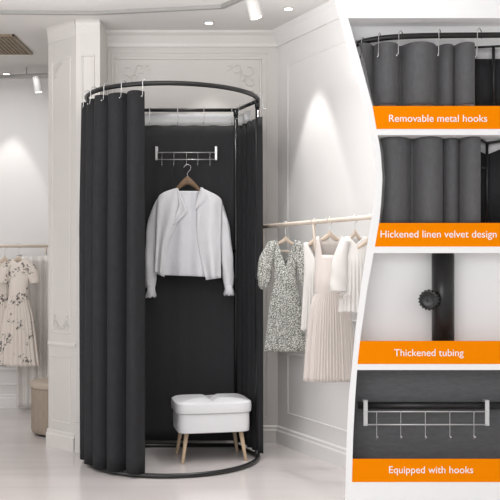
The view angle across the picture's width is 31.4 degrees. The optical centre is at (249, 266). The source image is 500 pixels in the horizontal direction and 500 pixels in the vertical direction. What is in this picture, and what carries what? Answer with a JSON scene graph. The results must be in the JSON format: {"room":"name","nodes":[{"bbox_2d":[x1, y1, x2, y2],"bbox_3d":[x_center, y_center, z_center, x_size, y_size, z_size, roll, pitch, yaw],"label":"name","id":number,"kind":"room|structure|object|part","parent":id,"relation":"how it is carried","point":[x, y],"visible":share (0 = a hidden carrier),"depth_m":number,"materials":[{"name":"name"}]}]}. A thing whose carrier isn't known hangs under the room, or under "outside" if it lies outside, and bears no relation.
{"room":"clothing store","nodes":[
{"label":"clothing store","id":0,"kind":"room"},
{"bbox_2d":[0,79,47,393],"bbox_3d":[-2.025,-0.180,6.810,2.350,2.500,0.120,0,0,0],"label":"wall","id":1,"kind":"structure","parent":0,"point":[23,111],"depth_m":6.75,"materials":[{"name":"white paint"}]},
{"bbox_2d":[0,368,16,385],"bbox_3d":[-2.150,0.835,6.746,1.700,0.130,0.008,0,0,0],"label":"trim","id":2,"kind":"structure","parent":1,"relation":"attached to","point":[0,368],"depth_m":6.75,"materials":[{"name":"white paint"}]},
{"bbox_2d":[0,394,30,407],"bbox_3d":[-2.005,1.018,6.741,2.150,0.105,0.018,0,0,0],"label":"baseboard","id":3,"kind":"structure","parent":1,"relation":"attached to","point":[6,400],"depth_m":6.73,"materials":[{"name":"white paint"}]},
{"bbox_2d":[0,244,47,253],"bbox_3d":[-2.200,-0.126,6.545,1.500,0.071,0.411,0,0,0],"label":"rail","id":4,"kind":"object","parent":1,"relation":"attached to","point":[45,246],"visible":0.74,"depth_m":6.34,"materials":[{"name":"brown wood"}]},
{"bbox_2d":[0,244,8,262],"bbox_3d":[-1.750,-0.094,6.357,0.129,0.148,0.027,0,0,0],"label":"hanger","id":5,"kind":"object","parent":4,"relation":"hanging from","point":[2,260],"visible":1,"depth_m":6.34,"materials":[{"name":"brown wood"}]},
{"bbox_2d":[0,261,8,335],"bbox_3d":[-1.811,0.330,6.440,0.217,0.761,0.089,0,0,0],"label":"dress","id":6,"kind":"object","parent":5,"relation":"hanging from","point":[4,288],"visible":0.24,"depth_m":6.41,"materials":[{"name":"beige fabric"}]},
{"bbox_2d":[14,249,21,261],"bbox_3d":[-1.654,-0.093,6.357,0.143,0.149,0.027,0,0,0],"label":"hanger","id":7,"kind":"object","parent":4,"relation":"hanging from","point":[18,258],"visible":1,"depth_m":6.34,"materials":[{"name":"brown wood"}]},
{"bbox_2d":[0,259,39,366],"bbox_3d":[-1.650,0.325,6.340,0.308,0.763,0.106,0,0,0],"label":"dress","id":8,"kind":"object","parent":7,"relation":"hanging from","point":[18,338],"visible":1,"depth_m":6.31,"materials":[{"name":"beige fabric"}]},
{"bbox_3d":[-2.200,-0.150,6.350,1.500,0.022,0.022,0,0,0],"label":"rail","id":9,"kind":"part","parent":4,"relation":"part of","materials":[{"name":"brown wood"}]},
{"bbox_2d":[16,254,47,407],"bbox_3d":[-1.453,0.476,6.686,0.586,1.148,0.127,0,0,0],"label":"sheer curtain","id":10,"kind":"object","parent":4,"relation":"hanging from","point":[37,292],"visible":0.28,"depth_m":6.64,"materials":[{"name":"white fabric"}]},
{"bbox_2d":[48,36,75,432],"bbox_3d":[-1.082,-0.180,5.270,0.270,2.500,0.080,0,0,42],"label":"wall","id":11,"kind":"structure","parent":0,"point":[66,47],"depth_m":5.24,"materials":[{"name":"white paint"}]},
{"bbox_2d":[46,428,74,451],"bbox_3d":[-1.052,1.018,5.201,0.406,0.105,0.086,0,0,27],"label":"baseboard","id":12,"kind":"structure","parent":11,"relation":"attached to","point":[58,439],"depth_m":5.22,"materials":[{"name":"white paint"}]},
{"bbox_2d":[46,20,75,42],"bbox_3d":[-1.113,-1.385,5.234,0.270,0.090,0.015,0,0,42],"label":"trim","id":13,"kind":"structure","parent":11,"relation":"attached to","point":[64,30],"depth_m":5.23,"materials":[{"name":"white paint"}]},
{"bbox_2d":[47,56,75,424],"bbox_3d":[-1.111,-0.155,5.237,0.270,2.150,0.007,0,0,42],"label":"trim","id":14,"kind":"structure","parent":11,"relation":"attached to","point":[69,57],"depth_m":5.18,"materials":[{"name":"white paint"}]},
{"bbox_2d":[75,55,94,451],"bbox_3d":[-0.939,-0.080,5.140,0.147,2.300,0.020,0,0,0],"label":"trim","id":15,"kind":"structure","parent":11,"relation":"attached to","point":[77,424],"depth_m":5.14,"materials":[{"name":"white paint"}]},
{"bbox_2d":[75,19,99,35],"bbox_3d":[-0.939,-1.385,5.143,0.139,0.090,0.015,0,0,0],"label":"trim","id":16,"kind":"structure","parent":11,"relation":"attached to","point":[84,27],"depth_m":5.14,"materials":[{"name":"white paint"}]},
{"bbox_2d":[76,21,106,421],"bbox_3d":[-0.939,-0.180,5.285,0.139,2.500,0.270,0,0,0],"label":"wall","id":17,"kind":"structure","parent":11,"relation":"attached to","point":[85,45],"depth_m":5.15,"materials":[{"name":"white paint"}]},
{"bbox_2d":[0,0,329,78],"bbox_3d":[-0.400,-1.460,3.350,5.600,0.060,7.100,0,0,0],"label":"ceiling","id":18,"kind":"structure","parent":0,"point":[30,30],"depth_m":5.12,"materials":[{"name":"paint"}]},
{"bbox_2d":[0,34,32,54],"bbox_3d":[-1.675,-1.424,5.700,0.450,0.012,0.480,0,0,0],"label":"ceiling vent","id":19,"kind":"object","parent":18,"relation":"in","point":[9,43],"visible":1,"depth_m":5.72,"materials":[{"name":"brown metal"}]},
{"bbox_2d":[0,67,47,77],"bbox_3d":[-2.125,-1.395,6.460,1.779,0.070,0.024,0,0,10],"label":"track","id":20,"kind":"object","parent":18,"relation":"hanging from","point":[26,74],"visible":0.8,"depth_m":6.36,"materials":[{"name":"white metal"}]},
{"bbox_2d":[32,76,42,92],"bbox_3d":[-1.518,-1.304,6.351,0.069,0.118,0.064,0,0,0],"label":"track spotlight","id":21,"kind":"object","parent":20,"relation":"attached to","point":[36,79],"visible":1,"depth_m":6.33,"materials":[{"name":"white metal"}]},
{"bbox_2d":[0,0,242,14],"bbox_3d":[-0.766,-1.420,4.874,1.707,0.020,0.244,0,0,13],"label":"track","id":22,"kind":"object","parent":18,"relation":"attached to","point":[227,4],"visible":1,"depth_m":4.94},
{"bbox_2d":[245,0,261,19],"bbox_3d":[0.018,-1.353,4.601,0.094,0.142,0.072,0,0,0],"label":"track spotlight","id":23,"kind":"object","parent":22,"relation":"attached to","point":[253,6],"visible":1,"depth_m":4.57,"materials":[{"name":"white metal"}]},
{"bbox_2d":[204,21,213,24],"bbox_3d":[-0.240,-1.428,5.200,0.060,0.008,0.060,0,0,0],"label":"recessed light","id":24,"kind":"object","parent":18,"relation":"in","point":[206,22],"visible":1,"depth_m":5.19,"materials":[{"name":"white"}]},
{"bbox_2d":[283,7,293,10],"bbox_3d":[0.212,-1.428,4.915,0.060,0.008,0.060,0,0,0],"label":"recessed light","id":25,"kind":"object","parent":18,"relation":"in","point":[284,8],"visible":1,"depth_m":4.90,"materials":[{"name":"white"}]},
{"bbox_2d":[0,408,345,499],"bbox_3d":[-0.400,1.100,2.950,5.600,0.060,7.900,0,0,0],"label":"floor","id":26,"kind":"structure","parent":0,"point":[30,469],"depth_m":4.58,"materials":[{"name":"white tile"}]},
{"bbox_2d":[30,377,47,436],"bbox_3d":[-1.210,0.896,5.750,0.414,0.348,0.414,0,0,0],"label":"pouf","id":27,"kind":"object","parent":26,"relation":"on","point":[39,387],"visible":0.28,"depth_m":5.59,"materials":[{"name":"beige fabric"}]},
{"bbox_3d":[-1.210,0.746,5.750,0.414,0.048,0.414,0,0,0],"label":"lid","id":28,"kind":"part","parent":27,"relation":"part of","materials":[{"name":"beige fabric"}]},
{"bbox_2d":[84,81,259,477],"bbox_3d":[-0.430,0.063,4.884,0.975,2.011,0.802,0,0,0],"label":"frame","id":29,"kind":"object","parent":26,"relation":"on","point":[256,101],"visible":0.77,"depth_m":4.96,"materials":[{"name":"black metal"}]},
{"bbox_2d":[79,90,144,474],"bbox_3d":[-0.783,0.076,4.846,0.282,1.943,0.823,0,0,-18],"label":"curtain","id":30,"kind":"object","parent":29,"relation":"hanging from","point":[112,149],"visible":1,"depth_m":4.56,"materials":[{"name":"black fabric"}]},
{"bbox_3d":[-0.430,-0.930,4.726,0.975,0.025,0.488,0,0,0],"label":"curved rail","id":31,"kind":"part","parent":29,"relation":"part of","materials":[{"name":"black metal"}]},
{"bbox_2d":[155,146,216,166],"bbox_3d":[-0.376,-0.652,5.251,0.364,0.119,0.056,0,0,0],"label":"hook rack","id":32,"kind":"object","parent":29,"relation":"attached to","point":[156,147],"visible":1,"depth_m":5.24,"materials":[{"name":"silver metal"}]},
{"bbox_2d":[176,164,199,190],"bbox_3d":[-0.366,-0.517,5.221,0.152,0.171,0.035,0,0,0],"label":"hanger","id":33,"kind":"object","parent":32,"relation":"hanging from","point":[187,180],"visible":0.94,"depth_m":5.21,"materials":[{"name":"brown wood"}]},
{"bbox_2d":[145,187,234,297],"bbox_3d":[-0.354,-0.140,5.199,0.532,0.645,0.106,0,0,0],"label":"jacket","id":34,"kind":"object","parent":33,"relation":"hanging from","point":[188,232],"visible":1,"depth_m":5.17,"materials":[{"name":"white fabric"}]},
{"bbox_3d":[-0.478,-0.201,5.165,0.154,0.519,0.037,0,0,0],"label":"panel","id":35,"kind":"part","parent":34,"relation":"part of","materials":[{"name":"white fabric"}]},
{"bbox_3d":[-0.236,-0.192,5.163,0.151,0.536,0.034,0,0,0],"label":"panel","id":36,"kind":"part","parent":34,"relation":"part of","materials":[{"name":"white fabric"}]},
{"bbox_2d":[145,114,233,440],"bbox_3d":[-0.440,0.060,5.302,0.701,1.950,0.007,0,0,0],"label":"curtain","id":37,"kind":"object","parent":29,"relation":"hanging from","point":[189,323],"visible":0.53,"depth_m":5.30,"materials":[{"name":"black fabric"}]},
{"bbox_3d":[-0.442,-0.930,5.270,0.717,0.021,0.021,0,0,0],"label":"rail","id":38,"kind":"part","parent":29,"relation":"part of","materials":[{"name":"metal"}]},
{"bbox_3d":[-0.083,0.064,5.270,0.029,1.988,0.030,0,0,0],"label":"post","id":39,"kind":"part","parent":29,"relation":"part of","materials":[{"name":"metal"}]},
{"bbox_3d":[-0.019,-0.930,5.120,0.021,0.021,0.326,0,0,-23],"label":"rail","id":40,"kind":"part","parent":29,"relation":"part of","materials":[{"name":"black metal"}]},
{"bbox_2d":[237,110,262,452],"bbox_3d":[-0.010,0.068,5.118,0.033,1.935,0.404,0,0,-21],"label":"curtain","id":41,"kind":"object","parent":29,"relation":"hanging from","point":[246,127],"visible":0.91,"depth_m":5.09,"materials":[{"name":"black fabric"}]},
{"bbox_3d":[0.041,0.064,4.970,0.029,1.988,0.030,0,0,0],"label":"post","id":42,"kind":"part","parent":29,"relation":"part of","materials":[{"name":"black metal"}]},
{"bbox_2d":[171,393,250,463],"bbox_3d":[-0.221,0.897,5.000,0.428,0.349,0.325,0,0,-12],"label":"footstool","id":43,"kind":"object","parent":26,"relation":"on","point":[222,412],"visible":1,"depth_m":4.86,"materials":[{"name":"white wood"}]},
{"bbox_3d":[-0.402,0.984,5.078,0.054,0.174,0.025,0,0,27],"label":"leg","id":44,"kind":"part","parent":43,"relation":"part of","materials":[{"name":"brown wood"}]},
{"bbox_3d":[-0.355,0.984,4.855,0.025,0.174,0.054,0,0,39],"label":"leg","id":45,"kind":"part","parent":43,"relation":"part of","materials":[{"name":"brown wood"}]},
{"bbox_2d":[171,393,250,413],"bbox_3d":[-0.221,0.760,5.000,0.428,0.075,0.325,0,0,-12],"label":"cushion","id":46,"kind":"object","parent":43,"relation":"on","point":[222,403],"depth_m":4.87,"materials":[{"name":"white fabric"}]},
{"bbox_3d":[-0.087,0.984,5.145,0.025,0.174,0.054,0,0,39],"label":"leg","id":47,"kind":"part","parent":43,"relation":"part of","materials":[{"name":"brown wood"}]},
{"bbox_3d":[-0.040,0.984,4.922,0.054,0.174,0.025,0,0,27],"label":"leg","id":48,"kind":"part","parent":43,"relation":"part of","materials":[{"name":"brown wood"}]},
{"bbox_2d":[107,47,277,424],"bbox_3d":[-0.419,-0.180,5.480,1.178,2.500,0.120,0,0,0],"label":"wall","id":49,"kind":"structure","parent":0,"point":[208,71],"depth_m":5.42,"materials":[{"name":"white paint"}]},
{"bbox_2d":[111,52,267,417],"bbox_3d":[-0.367,-0.195,5.416,0.954,2.231,0.009,0,0,0],"label":"trim","id":50,"kind":"structure","parent":49,"relation":"attached to","point":[116,58],"depth_m":5.42,"materials":[{"name":"white paint"}]},
{"bbox_2d":[106,30,276,46],"bbox_3d":[-0.359,-1.385,5.390,1.059,0.090,0.060,0,0,0],"label":"trim","id":51,"kind":"structure","parent":49,"relation":"attached to","point":[115,38],"depth_m":5.39,"materials":[{"name":"white paint"}]},
{"bbox_2d":[145,425,276,442],"bbox_3d":[-0.359,1.018,5.411,1.059,0.105,0.018,0,0,0],"label":"baseboard","id":52,"kind":"structure","parent":49,"relation":"attached to","point":[269,431],"depth_m":5.40,"materials":[{"name":"white paint"}]},
{"bbox_2d":[278,19,374,447],"bbox_3d":[1.029,-0.180,3.837,0.120,2.500,3.600,0,0,-27],"label":"wall","id":53,"kind":"structure","parent":0,"point":[331,171],"depth_m":4.97,"materials":[{"name":"white paint"}]},
{"bbox_2d":[272,0,339,46],"bbox_3d":[0.948,-1.385,3.797,0.060,0.090,3.600,0,0,-27],"label":"trim","id":54,"kind":"structure","parent":53,"relation":"attached to","point":[326,13],"depth_m":5.04,"materials":[{"name":"white paint"}]},
{"bbox_2d":[276,425,345,468],"bbox_3d":[0.967,1.018,3.806,0.018,0.105,3.600,0,0,-27],"label":"baseboard","id":55,"kind":"structure","parent":53,"relation":"attached to","point":[328,452],"depth_m":5.02,"materials":[{"name":"white paint"}]},
{"bbox_2d":[263,215,371,252],"bbox_3d":[0.462,-0.162,4.550,0.261,0.160,1.338,0,0,-27],"label":"rail","id":56,"kind":"object","parent":53,"relation":"attached to","point":[313,223],"visible":0.48,"depth_m":4.54,"materials":[{"name":"brown wood"}]},
{"bbox_2d":[278,221,292,244],"bbox_3d":[0.193,-0.181,4.832,0.098,0.132,0.027,0,0,0],"label":"hanger","id":57,"kind":"object","parent":56,"relation":"hanging from","point":[285,238],"visible":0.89,"depth_m":4.82,"materials":[{"name":"brown wood"}]},
{"bbox_2d":[257,240,305,351],"bbox_3d":[0.189,0.154,4.813,0.300,0.601,0.091,0,0,0],"label":"dress","id":58,"kind":"object","parent":57,"relation":"hanging from","point":[284,333],"visible":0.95,"depth_m":4.79,"materials":[{"name":"grey fabric"}]},
{"bbox_2d":[307,219,315,245],"bbox_3d":[0.328,-0.172,4.560,0.102,0.150,0.027,0,0,0],"label":"hanger","id":59,"kind":"object","parent":56,"relation":"hanging from","point":[310,243],"visible":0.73,"depth_m":4.55,"materials":[{"name":"brown wood"}]},
{"bbox_2d":[301,242,314,329],"bbox_3d":[0.331,0.098,4.556,0.144,0.451,0.081,0,0,0],"label":"dress","id":60,"kind":"object","parent":59,"relation":"hanging from","point":[309,254],"visible":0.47,"depth_m":4.53,"materials":[{"name":"white fabric"}]},
{"bbox_3d":[0.356,-0.230,4.496,0.022,0.023,1.338,0,0,-27],"label":"rail","id":61,"kind":"part","parent":56,"relation":"part of","materials":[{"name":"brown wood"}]},
{"bbox_2d":[320,217,338,240],"bbox_3d":[0.397,-0.183,4.422,0.124,0.130,0.027,0,0,0],"label":"hanger","id":62,"kind":"object","parent":56,"relation":"hanging from","point":[329,234],"visible":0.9,"depth_m":4.41,"materials":[{"name":"brown wood"}]},
{"bbox_2d":[303,236,353,382],"bbox_3d":[0.396,0.205,4.403,0.268,0.718,0.121,0,0,0],"label":"dress","id":63,"kind":"object","parent":62,"relation":"hanging from","point":[329,348],"visible":0.73,"depth_m":4.36,"materials":[{"name":"fabric"}]},
{"bbox_2d":[350,215,360,240],"bbox_3d":[0.500,-0.178,4.238,0.105,0.139,0.027,0,0,0],"label":"hanger","id":64,"kind":"object","parent":56,"relation":"hanging from","point":[354,233],"visible":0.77,"depth_m":4.23,"materials":[{"name":"brown wood"}]},
{"bbox_2d":[329,236,366,311],"bbox_3d":[0.481,0.034,4.215,0.216,0.360,0.094,0,0,-6],"label":"blouse","id":65,"kind":"object","parent":64,"relation":"hanging from","point":[347,265],"visible":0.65,"depth_m":4.18,"materials":[{"name":"white fabric"}]},
{"bbox_2d":[357,214,369,248],"bbox_3d":[0.563,-0.165,4.141,0.121,0.166,0.027,0,0,0],"label":"hanger","id":66,"kind":"object","parent":56,"relation":"hanging from","point":[363,243],"visible":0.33,"depth_m":4.13,"materials":[{"name":"brown wood"}]},
{"bbox_2d":[287,40,356,431],"bbox_3d":[0.968,-0.165,3.807,0.016,2.090,3.600,0,0,-27],"label":"trim","id":67,"kind":"structure","parent":53,"relation":"attached to","point":[299,355],"depth_m":5.27,"materials":[{"name":"white paint"}]},
{"bbox_2d":[335,0,499,499],"bbox_3d":[0.554,-0.169,3.055,0.782,2.477,0.115,0,0,0],"label":"panel","id":68,"kind":"object","parent":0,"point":[396,358],"visible":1,"depth_m":3.03,"materials":[{"name":"white paint"}]},
{"bbox_3d":[0.631,0.687,3.002,0.574,0.078,0.006,0,0,0],"label":"name plate","id":69,"kind":"part","parent":68,"relation":"part of","materials":[{"name":"orange plastic"}]},
{"bbox_2d":[356,32,499,105],"bbox_3d":[0.650,-0.679,3.063,0.584,0.246,0.069,0,0,1],"label":"rail","id":70,"kind":"object","parent":68,"relation":"attached to","point":[450,34],"visible":0.92,"depth_m":3.04,"materials":[{"name":"black metal"}]},
{"bbox_2d":[377,32,380,57],"bbox_3d":[0.444,-0.759,3.051,0.006,0.096,0.053,0,0,22],"label":"curtain hook","id":71,"kind":"object","parent":70,"relation":"hanging from","point":[379,32],"visible":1,"depth_m":3.04,"materials":[{"name":"metal"}]},
{"bbox_2d":[396,30,402,56],"bbox_3d":[0.511,-0.762,3.038,0.007,0.096,0.053,0,0,34],"label":"curtain hook","id":72,"kind":"object","parent":70,"relation":"hanging from","point":[400,30],"visible":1,"depth_m":3.03,"materials":[{"name":"metal"}]},
{"bbox_2d":[359,41,474,105],"bbox_3d":[0.577,-0.663,3.062,0.407,0.213,0.066,0,0,0],"label":"curtain","id":73,"kind":"object","parent":70,"relation":"hanging from","point":[417,75],"visible":0.95,"depth_m":3.05,"materials":[{"name":"grey fabric"}]},
{"bbox_2d":[437,29,440,56],"bbox_3d":[0.646,-0.762,3.030,0.006,0.103,0.057,0,0,23],"label":"curtain hook","id":74,"kind":"object","parent":70,"relation":"hanging from","point":[439,29],"visible":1,"depth_m":3.02,"materials":[{"name":"metal"}]},
{"bbox_2d":[475,28,481,58],"bbox_3d":[0.778,-0.761,3.030,0.007,0.110,0.061,0,0,34],"label":"curtain hook","id":75,"kind":"object","parent":70,"relation":"hanging from","point":[478,28],"visible":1,"depth_m":3.02,"materials":[{"name":"metal"}]},
{"bbox_2d":[475,49,499,105],"bbox_3d":[0.868,-0.659,3.100,0.167,0.203,0.006,0,0,0],"label":"curtain","id":76,"kind":"object","parent":70,"relation":"hanging from","point":[483,63],"visible":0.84,"depth_m":3.10,"materials":[{"name":"fabric"}]},
{"bbox_3d":[0.846,-0.662,3.088,0.010,0.212,0.011,0,0,0],"label":"post","id":77,"kind":"part","parent":70,"relation":"part of","materials":[{"name":"black metal"}]},
{"bbox_2d":[358,402,499,408],"bbox_3d":[0.656,0.479,3.078,0.564,0.025,0.025,0,0,0],"label":"bar","id":78,"kind":"object","parent":68,"relation":"attached to","point":[371,405],"visible":1,"depth_m":3.07,"materials":[{"name":"metal"}]},
{"bbox_2d":[362,399,488,438],"bbox_3d":[0.607,0.525,3.063,0.433,0.134,0.056,0,0,0],"label":"hook rack","id":79,"kind":"object","parent":78,"relation":"attached to","point":[365,401],"visible":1,"depth_m":3.06,"materials":[{"name":"silver metal"}]},
{"bbox_3d":[0.640,0.288,3.002,0.555,0.078,0.006,0,0,0],"label":"name plate","id":80,"kind":"part","parent":68,"relation":"part of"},
{"bbox_2d":[380,136,480,222],"bbox_3d":[0.625,-0.298,3.062,0.347,0.296,0.066,0,0,0],"label":"curtain","id":81,"kind":"object","parent":68,"relation":"in","point":[429,179],"visible":0.98,"depth_m":3.04,"materials":[{"name":"grey fabric"}]},
{"bbox_2d":[418,253,453,340],"bbox_3d":[0.639,0.103,3.041,0.140,0.300,0.077,0,0,-38],"label":"tube","id":82,"kind":"object","parent":68,"relation":"in","point":[440,299],"visible":0.98,"depth_m":3.02,"materials":[{"name":"black metal"}]},
{"bbox_3d":[0.608,0.112,3.017,0.071,0.071,0.035,0,0,22],"label":"knob","id":83,"kind":"part","parent":82,"relation":"part of","materials":[{"name":"black plastic"}]},
{"bbox_3d":[0.666,-0.504,3.002,0.504,0.078,0.006,0,0,0],"label":"name plate","id":84,"kind":"part","parent":68,"relation":"part of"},
{"bbox_3d":[0.670,-0.109,3.002,0.496,0.079,0.006,0,0,0],"label":"name plate","id":85,"kind":"part","parent":68,"relation":"part of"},
{"bbox_2d":[481,142,499,222],"bbox_3d":[0.875,-0.313,3.098,0.153,0.327,0.001,0,0,0],"label":"curtain","id":86,"kind":"object","parent":68,"relation":"hanging from","point":[494,149],"visible":0.7,"depth_m":3.10,"materials":[{"name":"fabric"}]},
{"bbox_2d":[481,139,499,222],"bbox_3d":[0.865,-0.299,3.081,0.147,0.299,0.016,0,0,2],"label":"frame","id":87,"kind":"object","parent":68,"relation":"attached to","point":[486,167],"visible":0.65,"depth_m":3.08,"materials":[{"name":"black metal"}]},
{"bbox_3d":[0.822,-0.291,3.085,0.010,0.285,0.010,0,0,0],"label":"post","id":88,"kind":"part","parent":87,"relation":"part of","materials":[{"name":"black metal"}]},
{"bbox_3d":[0.865,-0.437,3.080,0.147,0.023,0.016,0,0,2],"label":"corner rail","id":89,"kind":"part","parent":87,"relation":"part of","materials":[{"name":"black metal"}]}
]}

